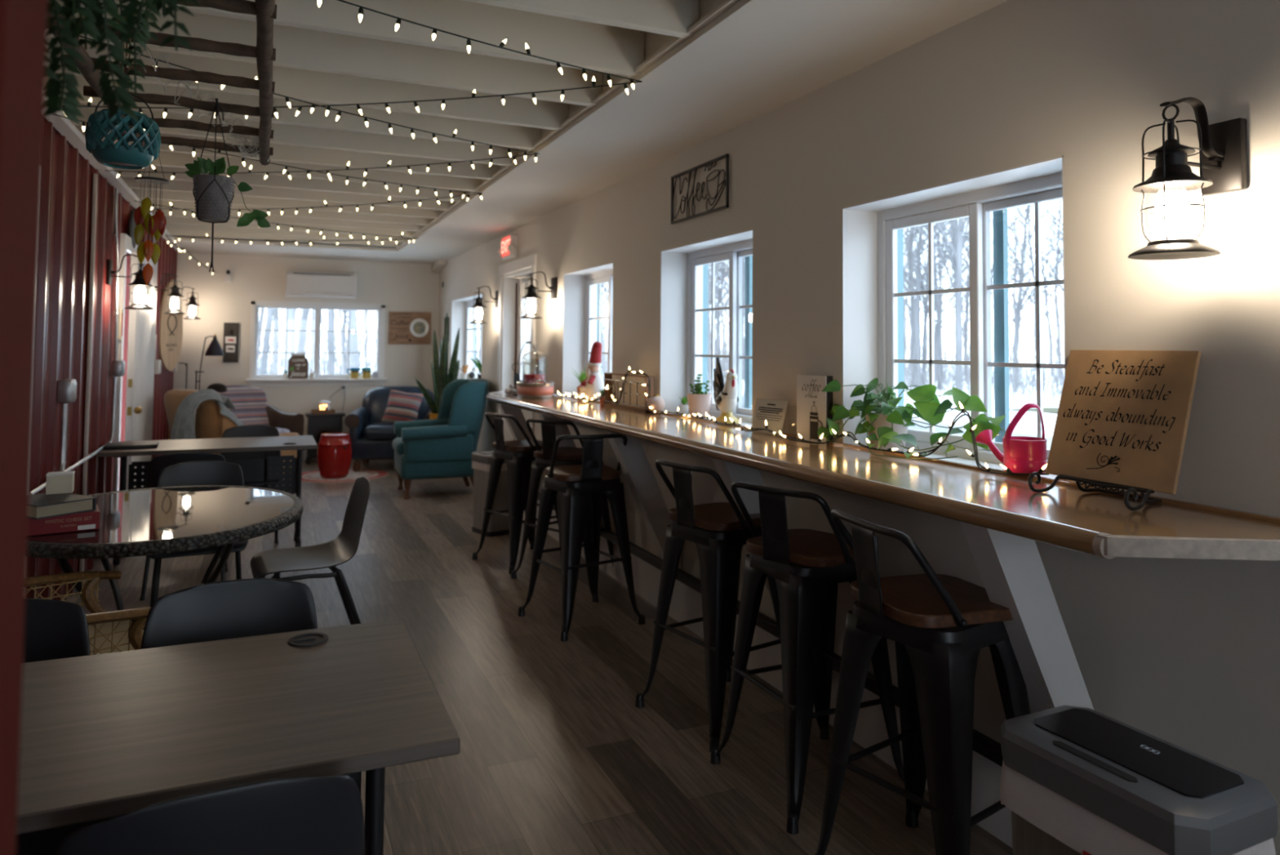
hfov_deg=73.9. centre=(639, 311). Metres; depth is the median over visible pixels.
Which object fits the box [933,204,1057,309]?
bare tree
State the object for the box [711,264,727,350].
bare tree
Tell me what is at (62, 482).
box
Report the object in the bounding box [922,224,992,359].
bare tree
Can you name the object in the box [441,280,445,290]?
wall thermostat
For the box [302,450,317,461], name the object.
baseboard
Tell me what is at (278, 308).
bare tree
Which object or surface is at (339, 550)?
shell chair
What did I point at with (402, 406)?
cushion
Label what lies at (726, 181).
sign
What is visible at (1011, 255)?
bare tree
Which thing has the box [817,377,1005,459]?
pothos
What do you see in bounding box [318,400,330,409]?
cottage
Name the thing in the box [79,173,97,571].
wall strip
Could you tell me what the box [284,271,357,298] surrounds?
air conditioner
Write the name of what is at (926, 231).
bare tree
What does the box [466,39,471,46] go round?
socket
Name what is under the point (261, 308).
bare tree
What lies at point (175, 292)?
wall lantern
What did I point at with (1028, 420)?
snowbank
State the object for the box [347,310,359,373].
bare tree
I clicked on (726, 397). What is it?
rooster figurine
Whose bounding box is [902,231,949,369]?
bare tree
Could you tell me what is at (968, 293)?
bare tree
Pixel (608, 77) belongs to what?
socket
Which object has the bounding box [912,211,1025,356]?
bare tree
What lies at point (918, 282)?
bare tree
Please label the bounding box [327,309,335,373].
bare tree
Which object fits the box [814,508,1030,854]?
bar stool
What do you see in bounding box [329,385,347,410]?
wall outlet
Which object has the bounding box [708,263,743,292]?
bare tree
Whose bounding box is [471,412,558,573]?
bar stool
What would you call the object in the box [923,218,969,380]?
bare tree
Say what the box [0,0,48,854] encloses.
door frame
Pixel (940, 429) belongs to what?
road
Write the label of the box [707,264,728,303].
bare tree
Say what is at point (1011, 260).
bare tree
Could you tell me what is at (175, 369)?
outlet box
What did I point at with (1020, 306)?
bare tree
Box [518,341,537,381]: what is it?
wire basket
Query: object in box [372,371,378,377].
block
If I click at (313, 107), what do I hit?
string lights
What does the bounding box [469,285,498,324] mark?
wall lantern
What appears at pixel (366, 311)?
bare tree
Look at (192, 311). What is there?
wall lantern
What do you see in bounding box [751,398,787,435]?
acrylic sign holder
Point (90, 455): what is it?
conduit
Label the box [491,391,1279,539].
countertop
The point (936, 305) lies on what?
bare tree
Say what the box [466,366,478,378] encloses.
ornament
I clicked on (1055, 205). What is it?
bare tree
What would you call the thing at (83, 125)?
string lights
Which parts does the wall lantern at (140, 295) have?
arm, dish, lit bulb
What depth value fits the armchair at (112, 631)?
2.81 m
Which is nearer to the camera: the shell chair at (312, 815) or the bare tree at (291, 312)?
the shell chair at (312, 815)
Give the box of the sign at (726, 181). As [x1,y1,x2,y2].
[671,153,728,224]
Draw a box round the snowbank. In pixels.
[600,371,1057,431]
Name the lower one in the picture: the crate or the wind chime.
the crate
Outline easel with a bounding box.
[1027,471,1161,511]
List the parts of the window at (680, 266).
sash, frame, trim, sash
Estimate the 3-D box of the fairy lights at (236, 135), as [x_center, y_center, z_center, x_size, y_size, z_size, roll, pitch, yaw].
[-1.459,-0.677,2.789,0.172,0.101,1.430,1,-2,-9]
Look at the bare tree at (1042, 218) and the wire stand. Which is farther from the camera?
the bare tree at (1042, 218)
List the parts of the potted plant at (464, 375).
pot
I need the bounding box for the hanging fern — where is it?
[43,0,201,125]
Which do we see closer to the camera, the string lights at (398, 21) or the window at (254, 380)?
the string lights at (398, 21)
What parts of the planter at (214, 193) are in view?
pot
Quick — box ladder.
[47,0,276,165]
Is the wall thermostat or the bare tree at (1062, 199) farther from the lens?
the bare tree at (1062, 199)
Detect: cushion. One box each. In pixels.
[217,384,270,426]
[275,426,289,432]
[363,422,396,439]
[381,388,423,422]
[391,437,404,455]
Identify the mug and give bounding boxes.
[346,367,362,378]
[362,367,371,377]
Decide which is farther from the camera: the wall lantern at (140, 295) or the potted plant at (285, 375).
the potted plant at (285, 375)
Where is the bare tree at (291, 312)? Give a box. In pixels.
[283,308,294,373]
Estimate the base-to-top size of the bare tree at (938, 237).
13.871 m
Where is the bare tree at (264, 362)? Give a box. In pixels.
[259,308,273,374]
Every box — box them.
[45,471,75,494]
[57,378,77,471]
[111,360,125,376]
[154,334,161,373]
[170,364,177,371]
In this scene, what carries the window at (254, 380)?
in the wall at (402, 286)
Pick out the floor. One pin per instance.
(557, 755)
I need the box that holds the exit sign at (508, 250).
[497,234,517,259]
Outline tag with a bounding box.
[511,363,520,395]
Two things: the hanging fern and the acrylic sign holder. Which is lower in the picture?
the acrylic sign holder
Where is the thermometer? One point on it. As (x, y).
(120, 310)
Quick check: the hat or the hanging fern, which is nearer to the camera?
the hanging fern
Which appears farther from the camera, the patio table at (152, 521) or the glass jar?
the glass jar
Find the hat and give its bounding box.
[207,382,226,392]
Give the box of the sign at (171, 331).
[159,279,182,371]
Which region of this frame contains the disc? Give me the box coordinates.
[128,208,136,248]
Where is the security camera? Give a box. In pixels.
[223,270,232,282]
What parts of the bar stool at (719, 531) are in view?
leg, rail, seat, leg, leg, leg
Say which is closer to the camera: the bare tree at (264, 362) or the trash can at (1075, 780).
the trash can at (1075, 780)
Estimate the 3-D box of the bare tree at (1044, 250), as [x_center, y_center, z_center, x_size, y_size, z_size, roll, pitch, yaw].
[29.265,-3.255,61.427,7.011,15.803,5.011,-1,-3,23]
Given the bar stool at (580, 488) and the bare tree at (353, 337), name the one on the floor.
the bar stool at (580, 488)
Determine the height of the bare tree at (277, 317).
15.052 m
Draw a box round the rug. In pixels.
[301,468,388,482]
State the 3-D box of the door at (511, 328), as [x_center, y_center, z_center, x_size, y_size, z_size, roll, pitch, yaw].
[-1.037,0.637,7.626,0.201,2.190,1.210,2,-3,-24]
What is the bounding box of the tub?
[516,379,554,398]
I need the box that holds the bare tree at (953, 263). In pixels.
[915,217,968,312]
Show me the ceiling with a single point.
(706, 69)
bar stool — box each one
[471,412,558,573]
[511,418,613,578]
[518,433,645,640]
[635,458,781,751]
[710,480,904,834]
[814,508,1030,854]
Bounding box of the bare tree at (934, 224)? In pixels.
[903,224,934,328]
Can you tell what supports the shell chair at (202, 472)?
on the floor
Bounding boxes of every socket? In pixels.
[358,7,363,15]
[395,18,401,26]
[431,28,436,35]
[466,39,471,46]
[498,41,505,47]
[525,48,530,54]
[555,62,561,68]
[591,80,595,86]
[606,75,611,80]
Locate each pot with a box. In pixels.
[84,17,160,169]
[686,392,711,417]
[866,410,907,450]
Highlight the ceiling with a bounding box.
[44,0,1008,263]
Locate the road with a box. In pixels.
[371,360,1053,448]
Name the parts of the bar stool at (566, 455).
leg, rail, seat, leg, leg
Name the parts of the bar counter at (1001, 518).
foot rail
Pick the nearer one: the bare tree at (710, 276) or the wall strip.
the wall strip
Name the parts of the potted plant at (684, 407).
pot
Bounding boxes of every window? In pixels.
[245,300,387,386]
[450,293,482,378]
[562,262,613,396]
[659,228,753,426]
[841,155,1067,480]
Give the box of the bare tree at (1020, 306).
[990,200,1063,392]
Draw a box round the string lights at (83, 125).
[52,113,482,215]
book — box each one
[27,503,99,536]
[28,493,96,519]
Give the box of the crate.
[603,372,653,412]
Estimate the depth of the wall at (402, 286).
10.32 m
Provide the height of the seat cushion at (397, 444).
0.130 m
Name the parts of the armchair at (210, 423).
arm, backrest, arm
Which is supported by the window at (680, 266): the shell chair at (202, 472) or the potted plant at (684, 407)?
the potted plant at (684, 407)
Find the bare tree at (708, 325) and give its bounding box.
[707,293,711,380]
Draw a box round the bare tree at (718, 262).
[707,262,724,377]
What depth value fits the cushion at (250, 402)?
9.50 m
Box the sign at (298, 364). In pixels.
[287,353,308,378]
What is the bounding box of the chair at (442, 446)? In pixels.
[391,377,488,499]
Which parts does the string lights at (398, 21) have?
bulb, bulb, bulb, bulb, bulb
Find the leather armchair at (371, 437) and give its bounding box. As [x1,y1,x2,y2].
[344,386,435,471]
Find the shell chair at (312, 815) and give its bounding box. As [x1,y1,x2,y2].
[54,774,365,854]
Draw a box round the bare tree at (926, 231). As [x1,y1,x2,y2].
[903,231,937,331]
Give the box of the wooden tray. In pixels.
[311,408,335,413]
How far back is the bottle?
6.76 m
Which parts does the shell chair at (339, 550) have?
leg, seat frame, leg, leg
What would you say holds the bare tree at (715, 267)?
on the ground at (1047, 402)
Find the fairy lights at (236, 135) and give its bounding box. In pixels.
[102,16,271,161]
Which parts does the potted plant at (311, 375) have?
pot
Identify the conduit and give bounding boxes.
[29,187,119,494]
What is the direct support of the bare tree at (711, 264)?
on the ground at (1047, 402)
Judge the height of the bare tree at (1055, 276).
16.507 m
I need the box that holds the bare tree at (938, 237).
[907,219,969,328]
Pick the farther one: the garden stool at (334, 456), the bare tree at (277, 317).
the bare tree at (277, 317)
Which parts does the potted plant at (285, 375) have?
pot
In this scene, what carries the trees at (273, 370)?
on the ground at (1047, 402)
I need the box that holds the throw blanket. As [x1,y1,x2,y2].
[170,388,279,439]
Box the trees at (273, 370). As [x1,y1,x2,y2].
[257,220,1064,407]
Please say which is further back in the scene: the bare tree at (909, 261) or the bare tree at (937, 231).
the bare tree at (937, 231)
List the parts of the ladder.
rail, hanging cord, rail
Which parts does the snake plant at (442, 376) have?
pot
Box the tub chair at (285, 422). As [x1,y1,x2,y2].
[248,404,304,457]
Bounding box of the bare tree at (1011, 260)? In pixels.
[990,205,1049,319]
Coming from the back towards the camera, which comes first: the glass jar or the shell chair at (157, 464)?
the glass jar
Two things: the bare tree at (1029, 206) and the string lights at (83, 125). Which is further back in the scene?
the bare tree at (1029, 206)
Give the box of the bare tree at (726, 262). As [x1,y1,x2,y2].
[707,262,727,307]
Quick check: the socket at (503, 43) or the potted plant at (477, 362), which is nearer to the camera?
the socket at (503, 43)
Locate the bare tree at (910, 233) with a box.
[903,226,915,245]
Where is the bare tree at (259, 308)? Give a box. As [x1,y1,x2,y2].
[256,307,259,374]
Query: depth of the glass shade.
1.88 m
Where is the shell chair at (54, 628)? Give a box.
[22,598,89,662]
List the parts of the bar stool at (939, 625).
leg, rail, leg, seat, leg, leg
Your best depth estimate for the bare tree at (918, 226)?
67.01 m
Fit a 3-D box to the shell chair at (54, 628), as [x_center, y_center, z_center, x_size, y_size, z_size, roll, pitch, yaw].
[-1.441,1.083,1.796,0.450,0.805,0.520,2,-3,-26]
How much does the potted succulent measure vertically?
0.228 m
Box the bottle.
[533,358,542,373]
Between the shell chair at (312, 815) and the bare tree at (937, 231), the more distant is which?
the bare tree at (937, 231)
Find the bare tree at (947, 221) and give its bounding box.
[903,221,952,359]
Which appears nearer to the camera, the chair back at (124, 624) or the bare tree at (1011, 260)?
the chair back at (124, 624)
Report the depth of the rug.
9.16 m
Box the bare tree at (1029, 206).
[990,200,1062,372]
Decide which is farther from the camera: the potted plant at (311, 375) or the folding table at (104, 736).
the potted plant at (311, 375)
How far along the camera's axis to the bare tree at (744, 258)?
40.60 m
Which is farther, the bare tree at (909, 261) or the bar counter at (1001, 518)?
the bare tree at (909, 261)
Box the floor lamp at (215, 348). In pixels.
[195,333,224,390]
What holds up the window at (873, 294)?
in the wall at (1184, 653)
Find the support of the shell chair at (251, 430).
on the floor
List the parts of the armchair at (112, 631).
cane panel, arm, cane panel, arm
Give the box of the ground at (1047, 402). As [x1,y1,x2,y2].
[257,359,1064,435]
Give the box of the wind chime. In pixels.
[133,155,168,285]
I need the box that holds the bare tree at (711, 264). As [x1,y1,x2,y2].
[709,264,721,355]
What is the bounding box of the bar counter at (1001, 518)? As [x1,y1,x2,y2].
[485,391,1279,847]
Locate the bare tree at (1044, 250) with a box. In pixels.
[1008,205,1063,375]
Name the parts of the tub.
handle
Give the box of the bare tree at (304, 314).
[298,309,309,353]
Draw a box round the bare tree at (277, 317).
[273,308,279,374]
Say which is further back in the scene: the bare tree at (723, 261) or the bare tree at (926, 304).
the bare tree at (723, 261)
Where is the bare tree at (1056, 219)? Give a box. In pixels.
[1040,199,1062,237]
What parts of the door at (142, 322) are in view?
latch plate, handle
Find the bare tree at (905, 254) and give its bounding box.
[903,226,942,311]
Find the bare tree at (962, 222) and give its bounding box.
[936,217,967,391]
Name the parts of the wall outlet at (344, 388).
plate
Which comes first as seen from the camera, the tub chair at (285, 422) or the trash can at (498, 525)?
the trash can at (498, 525)
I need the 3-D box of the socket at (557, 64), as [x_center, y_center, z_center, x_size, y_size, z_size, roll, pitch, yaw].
[-0.292,-0.880,3.045,0.015,0.021,0.015,-24,4,-15]
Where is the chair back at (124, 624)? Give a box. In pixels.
[88,619,143,654]
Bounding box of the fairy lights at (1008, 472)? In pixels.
[557,366,1048,475]
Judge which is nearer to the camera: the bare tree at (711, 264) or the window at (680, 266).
the window at (680, 266)
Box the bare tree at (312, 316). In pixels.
[310,309,319,373]
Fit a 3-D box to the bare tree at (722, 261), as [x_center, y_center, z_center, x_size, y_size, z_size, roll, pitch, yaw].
[6.599,-5.939,54.889,7.184,20.271,7.511,2,-3,-31]
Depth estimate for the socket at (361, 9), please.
2.50 m
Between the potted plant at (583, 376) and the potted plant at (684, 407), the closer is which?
the potted plant at (684, 407)
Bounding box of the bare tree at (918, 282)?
[902,218,992,387]
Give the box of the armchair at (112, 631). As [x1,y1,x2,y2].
[25,570,151,654]
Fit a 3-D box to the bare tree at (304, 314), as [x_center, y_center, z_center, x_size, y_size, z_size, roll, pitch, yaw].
[-10.336,-7.301,29.375,7.627,20.583,7.294,1,-2,-8]
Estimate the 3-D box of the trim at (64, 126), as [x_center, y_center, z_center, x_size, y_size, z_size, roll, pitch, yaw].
[-2.585,-0.941,3.602,0.070,0.035,13.800,2,-3,-24]
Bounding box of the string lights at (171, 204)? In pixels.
[133,200,418,274]
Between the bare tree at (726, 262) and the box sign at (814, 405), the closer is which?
the box sign at (814, 405)
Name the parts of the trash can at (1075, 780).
lid panel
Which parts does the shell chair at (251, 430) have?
leg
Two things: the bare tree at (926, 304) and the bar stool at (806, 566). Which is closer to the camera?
the bar stool at (806, 566)
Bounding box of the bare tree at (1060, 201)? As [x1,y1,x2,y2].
[1007,199,1063,377]
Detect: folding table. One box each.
[15,618,460,854]
[97,435,317,564]
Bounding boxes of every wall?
[25,116,177,600]
[173,252,439,450]
[438,0,1279,854]
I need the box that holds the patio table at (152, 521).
[26,484,302,629]
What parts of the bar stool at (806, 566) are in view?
leg, rail, seat, leg, leg, leg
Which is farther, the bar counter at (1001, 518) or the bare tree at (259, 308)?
the bare tree at (259, 308)
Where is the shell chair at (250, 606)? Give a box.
[140,577,317,648]
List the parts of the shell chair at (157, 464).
leg, leg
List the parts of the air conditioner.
panel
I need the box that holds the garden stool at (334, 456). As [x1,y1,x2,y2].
[316,431,351,478]
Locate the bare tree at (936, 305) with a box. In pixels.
[903,224,958,389]
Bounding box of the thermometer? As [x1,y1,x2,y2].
[117,308,123,339]
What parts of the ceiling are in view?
tray molding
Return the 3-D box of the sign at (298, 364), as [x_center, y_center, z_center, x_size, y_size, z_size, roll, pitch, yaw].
[-4.162,0.665,10.351,0.234,0.308,0.028,2,-3,-24]
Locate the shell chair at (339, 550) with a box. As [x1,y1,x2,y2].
[249,475,370,624]
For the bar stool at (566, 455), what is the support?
on the floor
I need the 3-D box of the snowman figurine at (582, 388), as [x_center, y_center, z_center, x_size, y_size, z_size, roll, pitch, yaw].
[-0.387,0.545,5.817,0.070,0.131,0.070,0,-2,11]
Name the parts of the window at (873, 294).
sash, trim, sash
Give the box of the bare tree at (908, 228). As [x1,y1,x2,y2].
[903,227,917,242]
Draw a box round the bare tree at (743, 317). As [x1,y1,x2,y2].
[711,257,745,354]
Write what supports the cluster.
on the bar counter at (1001, 518)
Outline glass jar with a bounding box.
[521,346,546,382]
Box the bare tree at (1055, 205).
[1026,204,1063,286]
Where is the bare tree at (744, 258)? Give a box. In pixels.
[715,257,745,310]
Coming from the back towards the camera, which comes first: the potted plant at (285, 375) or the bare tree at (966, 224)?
the bare tree at (966, 224)
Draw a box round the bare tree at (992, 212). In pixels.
[923,212,1026,315]
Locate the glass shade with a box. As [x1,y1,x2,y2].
[1146,184,1199,240]
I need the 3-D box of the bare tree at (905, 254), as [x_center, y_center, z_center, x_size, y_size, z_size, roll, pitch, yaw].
[17.748,-3.854,55.742,7.249,16.339,5.181,1,-2,-2]
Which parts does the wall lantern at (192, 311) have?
dish, lit bulb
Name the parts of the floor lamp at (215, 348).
lamp shade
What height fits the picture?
0.055 m
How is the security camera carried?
attached to the wall at (402, 286)
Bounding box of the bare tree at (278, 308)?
[272,308,285,321]
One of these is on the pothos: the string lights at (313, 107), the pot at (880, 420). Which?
the pot at (880, 420)
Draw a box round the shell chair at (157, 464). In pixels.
[139,451,227,600]
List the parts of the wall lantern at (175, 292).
arm, dish, lit bulb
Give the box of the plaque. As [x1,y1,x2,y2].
[1045,350,1200,494]
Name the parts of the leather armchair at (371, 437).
arm, leg, arm, leg, seat, backrest, arm, arm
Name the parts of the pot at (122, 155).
pot, bail handle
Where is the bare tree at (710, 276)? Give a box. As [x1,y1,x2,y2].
[707,262,745,297]
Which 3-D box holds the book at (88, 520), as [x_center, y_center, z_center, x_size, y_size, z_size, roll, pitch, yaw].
[-2.168,0.777,3.170,0.250,0.065,0.183,2,-3,-36]
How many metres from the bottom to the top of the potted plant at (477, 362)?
0.344 m
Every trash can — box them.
[471,450,509,536]
[1000,704,1278,854]
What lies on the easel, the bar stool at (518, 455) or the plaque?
the plaque
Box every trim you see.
[44,95,184,253]
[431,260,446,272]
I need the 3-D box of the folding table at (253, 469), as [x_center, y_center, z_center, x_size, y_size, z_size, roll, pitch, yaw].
[-2.921,1.270,5.827,1.280,0.743,0.680,2,-3,-24]
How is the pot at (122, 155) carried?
hanging from the ladder
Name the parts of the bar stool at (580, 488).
leg, leg, seat, rail, leg, leg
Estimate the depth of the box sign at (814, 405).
3.38 m
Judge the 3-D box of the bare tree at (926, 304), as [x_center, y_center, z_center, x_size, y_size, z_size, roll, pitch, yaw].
[14.861,-3.336,44.003,6.333,14.275,4.526,1,-3,-19]
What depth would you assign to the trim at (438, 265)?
10.79 m
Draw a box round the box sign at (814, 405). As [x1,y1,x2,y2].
[796,374,832,443]
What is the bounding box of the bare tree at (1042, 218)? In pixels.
[1041,217,1062,236]
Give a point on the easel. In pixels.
(1145, 499)
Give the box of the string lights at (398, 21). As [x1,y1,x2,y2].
[57,0,642,119]
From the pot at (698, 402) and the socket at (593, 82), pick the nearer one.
the socket at (593, 82)
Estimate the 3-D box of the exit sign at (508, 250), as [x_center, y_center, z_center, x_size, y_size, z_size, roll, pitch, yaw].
[-1.204,-0.586,7.753,0.103,0.205,0.428,2,-3,-24]
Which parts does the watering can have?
spout, handle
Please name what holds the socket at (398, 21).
attached to the string lights at (398, 21)
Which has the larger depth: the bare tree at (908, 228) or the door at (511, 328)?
the bare tree at (908, 228)
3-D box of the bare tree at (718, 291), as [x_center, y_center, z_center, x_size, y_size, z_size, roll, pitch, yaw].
[6.622,-3.614,66.817,6.815,16.613,6.877,0,-3,21]
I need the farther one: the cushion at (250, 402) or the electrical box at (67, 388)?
the cushion at (250, 402)
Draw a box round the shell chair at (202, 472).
[148,460,248,606]
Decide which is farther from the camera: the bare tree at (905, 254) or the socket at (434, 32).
the bare tree at (905, 254)
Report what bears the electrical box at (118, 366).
attached to the conduit
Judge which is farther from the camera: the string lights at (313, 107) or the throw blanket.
the throw blanket
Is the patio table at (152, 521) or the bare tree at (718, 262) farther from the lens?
the bare tree at (718, 262)
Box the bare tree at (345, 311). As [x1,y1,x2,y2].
[342,310,347,359]
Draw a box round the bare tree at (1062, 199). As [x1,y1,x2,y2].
[1030,199,1063,297]
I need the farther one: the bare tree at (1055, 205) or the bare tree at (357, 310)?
the bare tree at (1055, 205)
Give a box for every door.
[111,233,157,491]
[496,253,537,440]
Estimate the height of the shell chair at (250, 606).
0.805 m
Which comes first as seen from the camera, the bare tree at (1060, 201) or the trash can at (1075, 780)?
the trash can at (1075, 780)
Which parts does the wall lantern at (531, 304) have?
lit bulb, dish, arm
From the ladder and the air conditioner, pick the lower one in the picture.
the air conditioner
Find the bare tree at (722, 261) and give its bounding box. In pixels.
[722,261,744,372]
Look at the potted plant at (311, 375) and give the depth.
10.39 m
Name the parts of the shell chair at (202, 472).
leg, leg, leg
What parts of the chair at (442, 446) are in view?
leg, leg, arm, seat, arm, leg, leg, backrest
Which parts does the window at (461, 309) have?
frame, sash, trim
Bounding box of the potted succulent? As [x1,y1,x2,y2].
[686,373,711,417]
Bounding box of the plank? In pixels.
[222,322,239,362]
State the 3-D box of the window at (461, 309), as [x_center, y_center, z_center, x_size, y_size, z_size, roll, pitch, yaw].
[-1.830,0.327,9.648,0.312,1.066,1.765,2,-3,-24]
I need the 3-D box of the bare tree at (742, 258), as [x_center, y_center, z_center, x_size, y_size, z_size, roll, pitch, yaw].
[4.673,-1.915,42.389,3.531,11.136,4.941,0,-2,16]
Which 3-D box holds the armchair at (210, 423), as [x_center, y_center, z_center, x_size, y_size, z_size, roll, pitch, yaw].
[-3.865,1.221,8.004,0.810,1.009,1.042,-1,-3,29]
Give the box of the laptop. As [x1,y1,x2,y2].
[102,440,159,449]
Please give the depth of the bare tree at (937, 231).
68.65 m
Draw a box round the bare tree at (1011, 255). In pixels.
[990,216,1062,342]
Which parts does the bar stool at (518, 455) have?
leg, rail, seat, leg, leg, leg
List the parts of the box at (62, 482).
box lid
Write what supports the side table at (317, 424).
on the floor
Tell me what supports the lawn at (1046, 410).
on the ground at (1047, 402)
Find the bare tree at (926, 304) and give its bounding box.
[903,222,968,385]
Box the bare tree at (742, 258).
[707,257,745,324]
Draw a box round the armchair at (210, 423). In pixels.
[164,389,299,491]
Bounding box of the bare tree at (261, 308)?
[257,307,264,356]
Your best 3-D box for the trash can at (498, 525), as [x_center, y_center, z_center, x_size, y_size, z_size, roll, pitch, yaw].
[-1.131,1.382,6.508,0.224,0.606,0.296,2,-3,-40]
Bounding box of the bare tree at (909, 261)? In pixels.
[902,221,945,387]
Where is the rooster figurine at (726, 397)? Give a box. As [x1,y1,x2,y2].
[712,356,739,423]
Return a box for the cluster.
[504,383,515,394]
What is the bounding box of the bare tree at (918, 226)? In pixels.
[903,226,967,306]
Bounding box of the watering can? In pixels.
[975,403,1047,472]
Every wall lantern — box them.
[105,253,154,309]
[154,273,185,314]
[180,286,200,319]
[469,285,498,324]
[520,271,557,319]
[1127,97,1247,259]
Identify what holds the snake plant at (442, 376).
on the floor
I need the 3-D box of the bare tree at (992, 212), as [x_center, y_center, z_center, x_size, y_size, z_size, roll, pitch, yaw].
[24.530,-3.857,62.386,6.797,17.007,6.700,-1,-3,30]
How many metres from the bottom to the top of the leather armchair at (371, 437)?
0.925 m
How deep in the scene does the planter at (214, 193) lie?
2.71 m
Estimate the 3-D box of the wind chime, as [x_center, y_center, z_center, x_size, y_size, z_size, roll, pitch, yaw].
[-1.863,-0.387,3.241,0.116,0.585,0.116,2,-3,-24]
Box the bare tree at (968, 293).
[922,220,1013,379]
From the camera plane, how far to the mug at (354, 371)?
10.57 m
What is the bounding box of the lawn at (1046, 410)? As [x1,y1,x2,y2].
[723,375,1058,418]
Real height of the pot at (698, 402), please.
0.122 m
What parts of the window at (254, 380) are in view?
sash, sill, sash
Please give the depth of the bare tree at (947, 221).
52.58 m
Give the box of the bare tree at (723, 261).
[708,261,728,333]
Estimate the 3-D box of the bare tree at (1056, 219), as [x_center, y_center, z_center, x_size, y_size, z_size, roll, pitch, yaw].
[23.330,-4.931,44.337,7.298,17.631,7.233,1,-2,-10]
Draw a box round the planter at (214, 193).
[184,97,271,271]
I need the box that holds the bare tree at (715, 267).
[709,266,728,346]
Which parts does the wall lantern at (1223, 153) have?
lit bulb, dish, arm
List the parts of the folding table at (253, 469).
modesty panel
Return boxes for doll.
[580,341,604,400]
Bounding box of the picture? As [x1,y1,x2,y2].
[373,372,377,377]
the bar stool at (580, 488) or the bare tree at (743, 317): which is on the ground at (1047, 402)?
the bare tree at (743, 317)
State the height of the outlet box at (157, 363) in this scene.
0.365 m
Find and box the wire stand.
[178,362,187,389]
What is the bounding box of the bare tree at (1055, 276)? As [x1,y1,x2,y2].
[1017,204,1062,288]
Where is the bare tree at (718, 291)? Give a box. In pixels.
[707,263,728,355]
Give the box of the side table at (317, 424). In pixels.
[305,412,345,464]
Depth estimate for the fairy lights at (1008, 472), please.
3.17 m
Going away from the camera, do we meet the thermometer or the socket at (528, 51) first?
the socket at (528, 51)
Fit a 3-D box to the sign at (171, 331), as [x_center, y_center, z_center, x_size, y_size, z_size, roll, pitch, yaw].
[-4.755,0.140,8.545,0.144,0.920,0.274,0,-3,16]
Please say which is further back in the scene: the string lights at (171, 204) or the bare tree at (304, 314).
the bare tree at (304, 314)
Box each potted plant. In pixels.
[282,368,288,378]
[309,367,315,378]
[459,364,470,378]
[467,354,481,378]
[572,367,586,394]
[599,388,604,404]
[677,395,688,413]
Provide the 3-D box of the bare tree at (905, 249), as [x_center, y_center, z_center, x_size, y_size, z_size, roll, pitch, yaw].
[13.872,-5.696,47.863,7.992,19.310,6.781,0,-2,12]
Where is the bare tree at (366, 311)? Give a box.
[364,310,368,367]
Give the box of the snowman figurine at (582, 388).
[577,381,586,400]
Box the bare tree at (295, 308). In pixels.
[293,308,296,350]
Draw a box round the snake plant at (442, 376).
[415,312,459,419]
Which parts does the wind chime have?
glass, glass, glass, glass, glass, glass, glass, glass, glass, glass, glass, glass, glass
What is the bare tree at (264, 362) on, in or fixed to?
on the ground at (1047, 402)
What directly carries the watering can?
on the window at (873, 294)
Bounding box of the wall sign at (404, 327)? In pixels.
[388,311,431,344]
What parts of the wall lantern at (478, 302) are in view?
dish, lit bulb, arm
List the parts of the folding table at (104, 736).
modesty panel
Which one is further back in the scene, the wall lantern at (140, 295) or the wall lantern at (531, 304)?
the wall lantern at (531, 304)
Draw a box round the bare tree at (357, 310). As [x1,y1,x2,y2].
[343,310,357,373]
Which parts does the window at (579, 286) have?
frame, trim, sash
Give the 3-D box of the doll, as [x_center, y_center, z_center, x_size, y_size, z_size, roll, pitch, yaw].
[-0.318,0.408,5.825,0.172,0.406,0.204,1,-2,-14]
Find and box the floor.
[62,458,1013,854]
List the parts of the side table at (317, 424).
leg, glass, door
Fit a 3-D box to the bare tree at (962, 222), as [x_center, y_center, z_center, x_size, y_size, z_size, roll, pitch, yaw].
[11.391,-4.756,27.219,5.814,15.650,7.684,1,-2,-16]
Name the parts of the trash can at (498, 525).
lid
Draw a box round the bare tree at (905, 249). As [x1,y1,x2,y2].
[903,224,942,382]
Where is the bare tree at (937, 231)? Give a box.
[904,231,955,340]
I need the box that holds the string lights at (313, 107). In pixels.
[77,35,539,179]
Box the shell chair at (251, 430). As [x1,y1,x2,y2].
[219,424,280,542]
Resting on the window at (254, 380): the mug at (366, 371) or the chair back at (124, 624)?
the mug at (366, 371)
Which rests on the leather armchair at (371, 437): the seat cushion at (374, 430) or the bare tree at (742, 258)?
the seat cushion at (374, 430)
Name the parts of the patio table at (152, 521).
leg, leg, glass, leg, leg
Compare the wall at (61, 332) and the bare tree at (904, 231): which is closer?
the wall at (61, 332)
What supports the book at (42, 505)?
on the book at (88, 520)

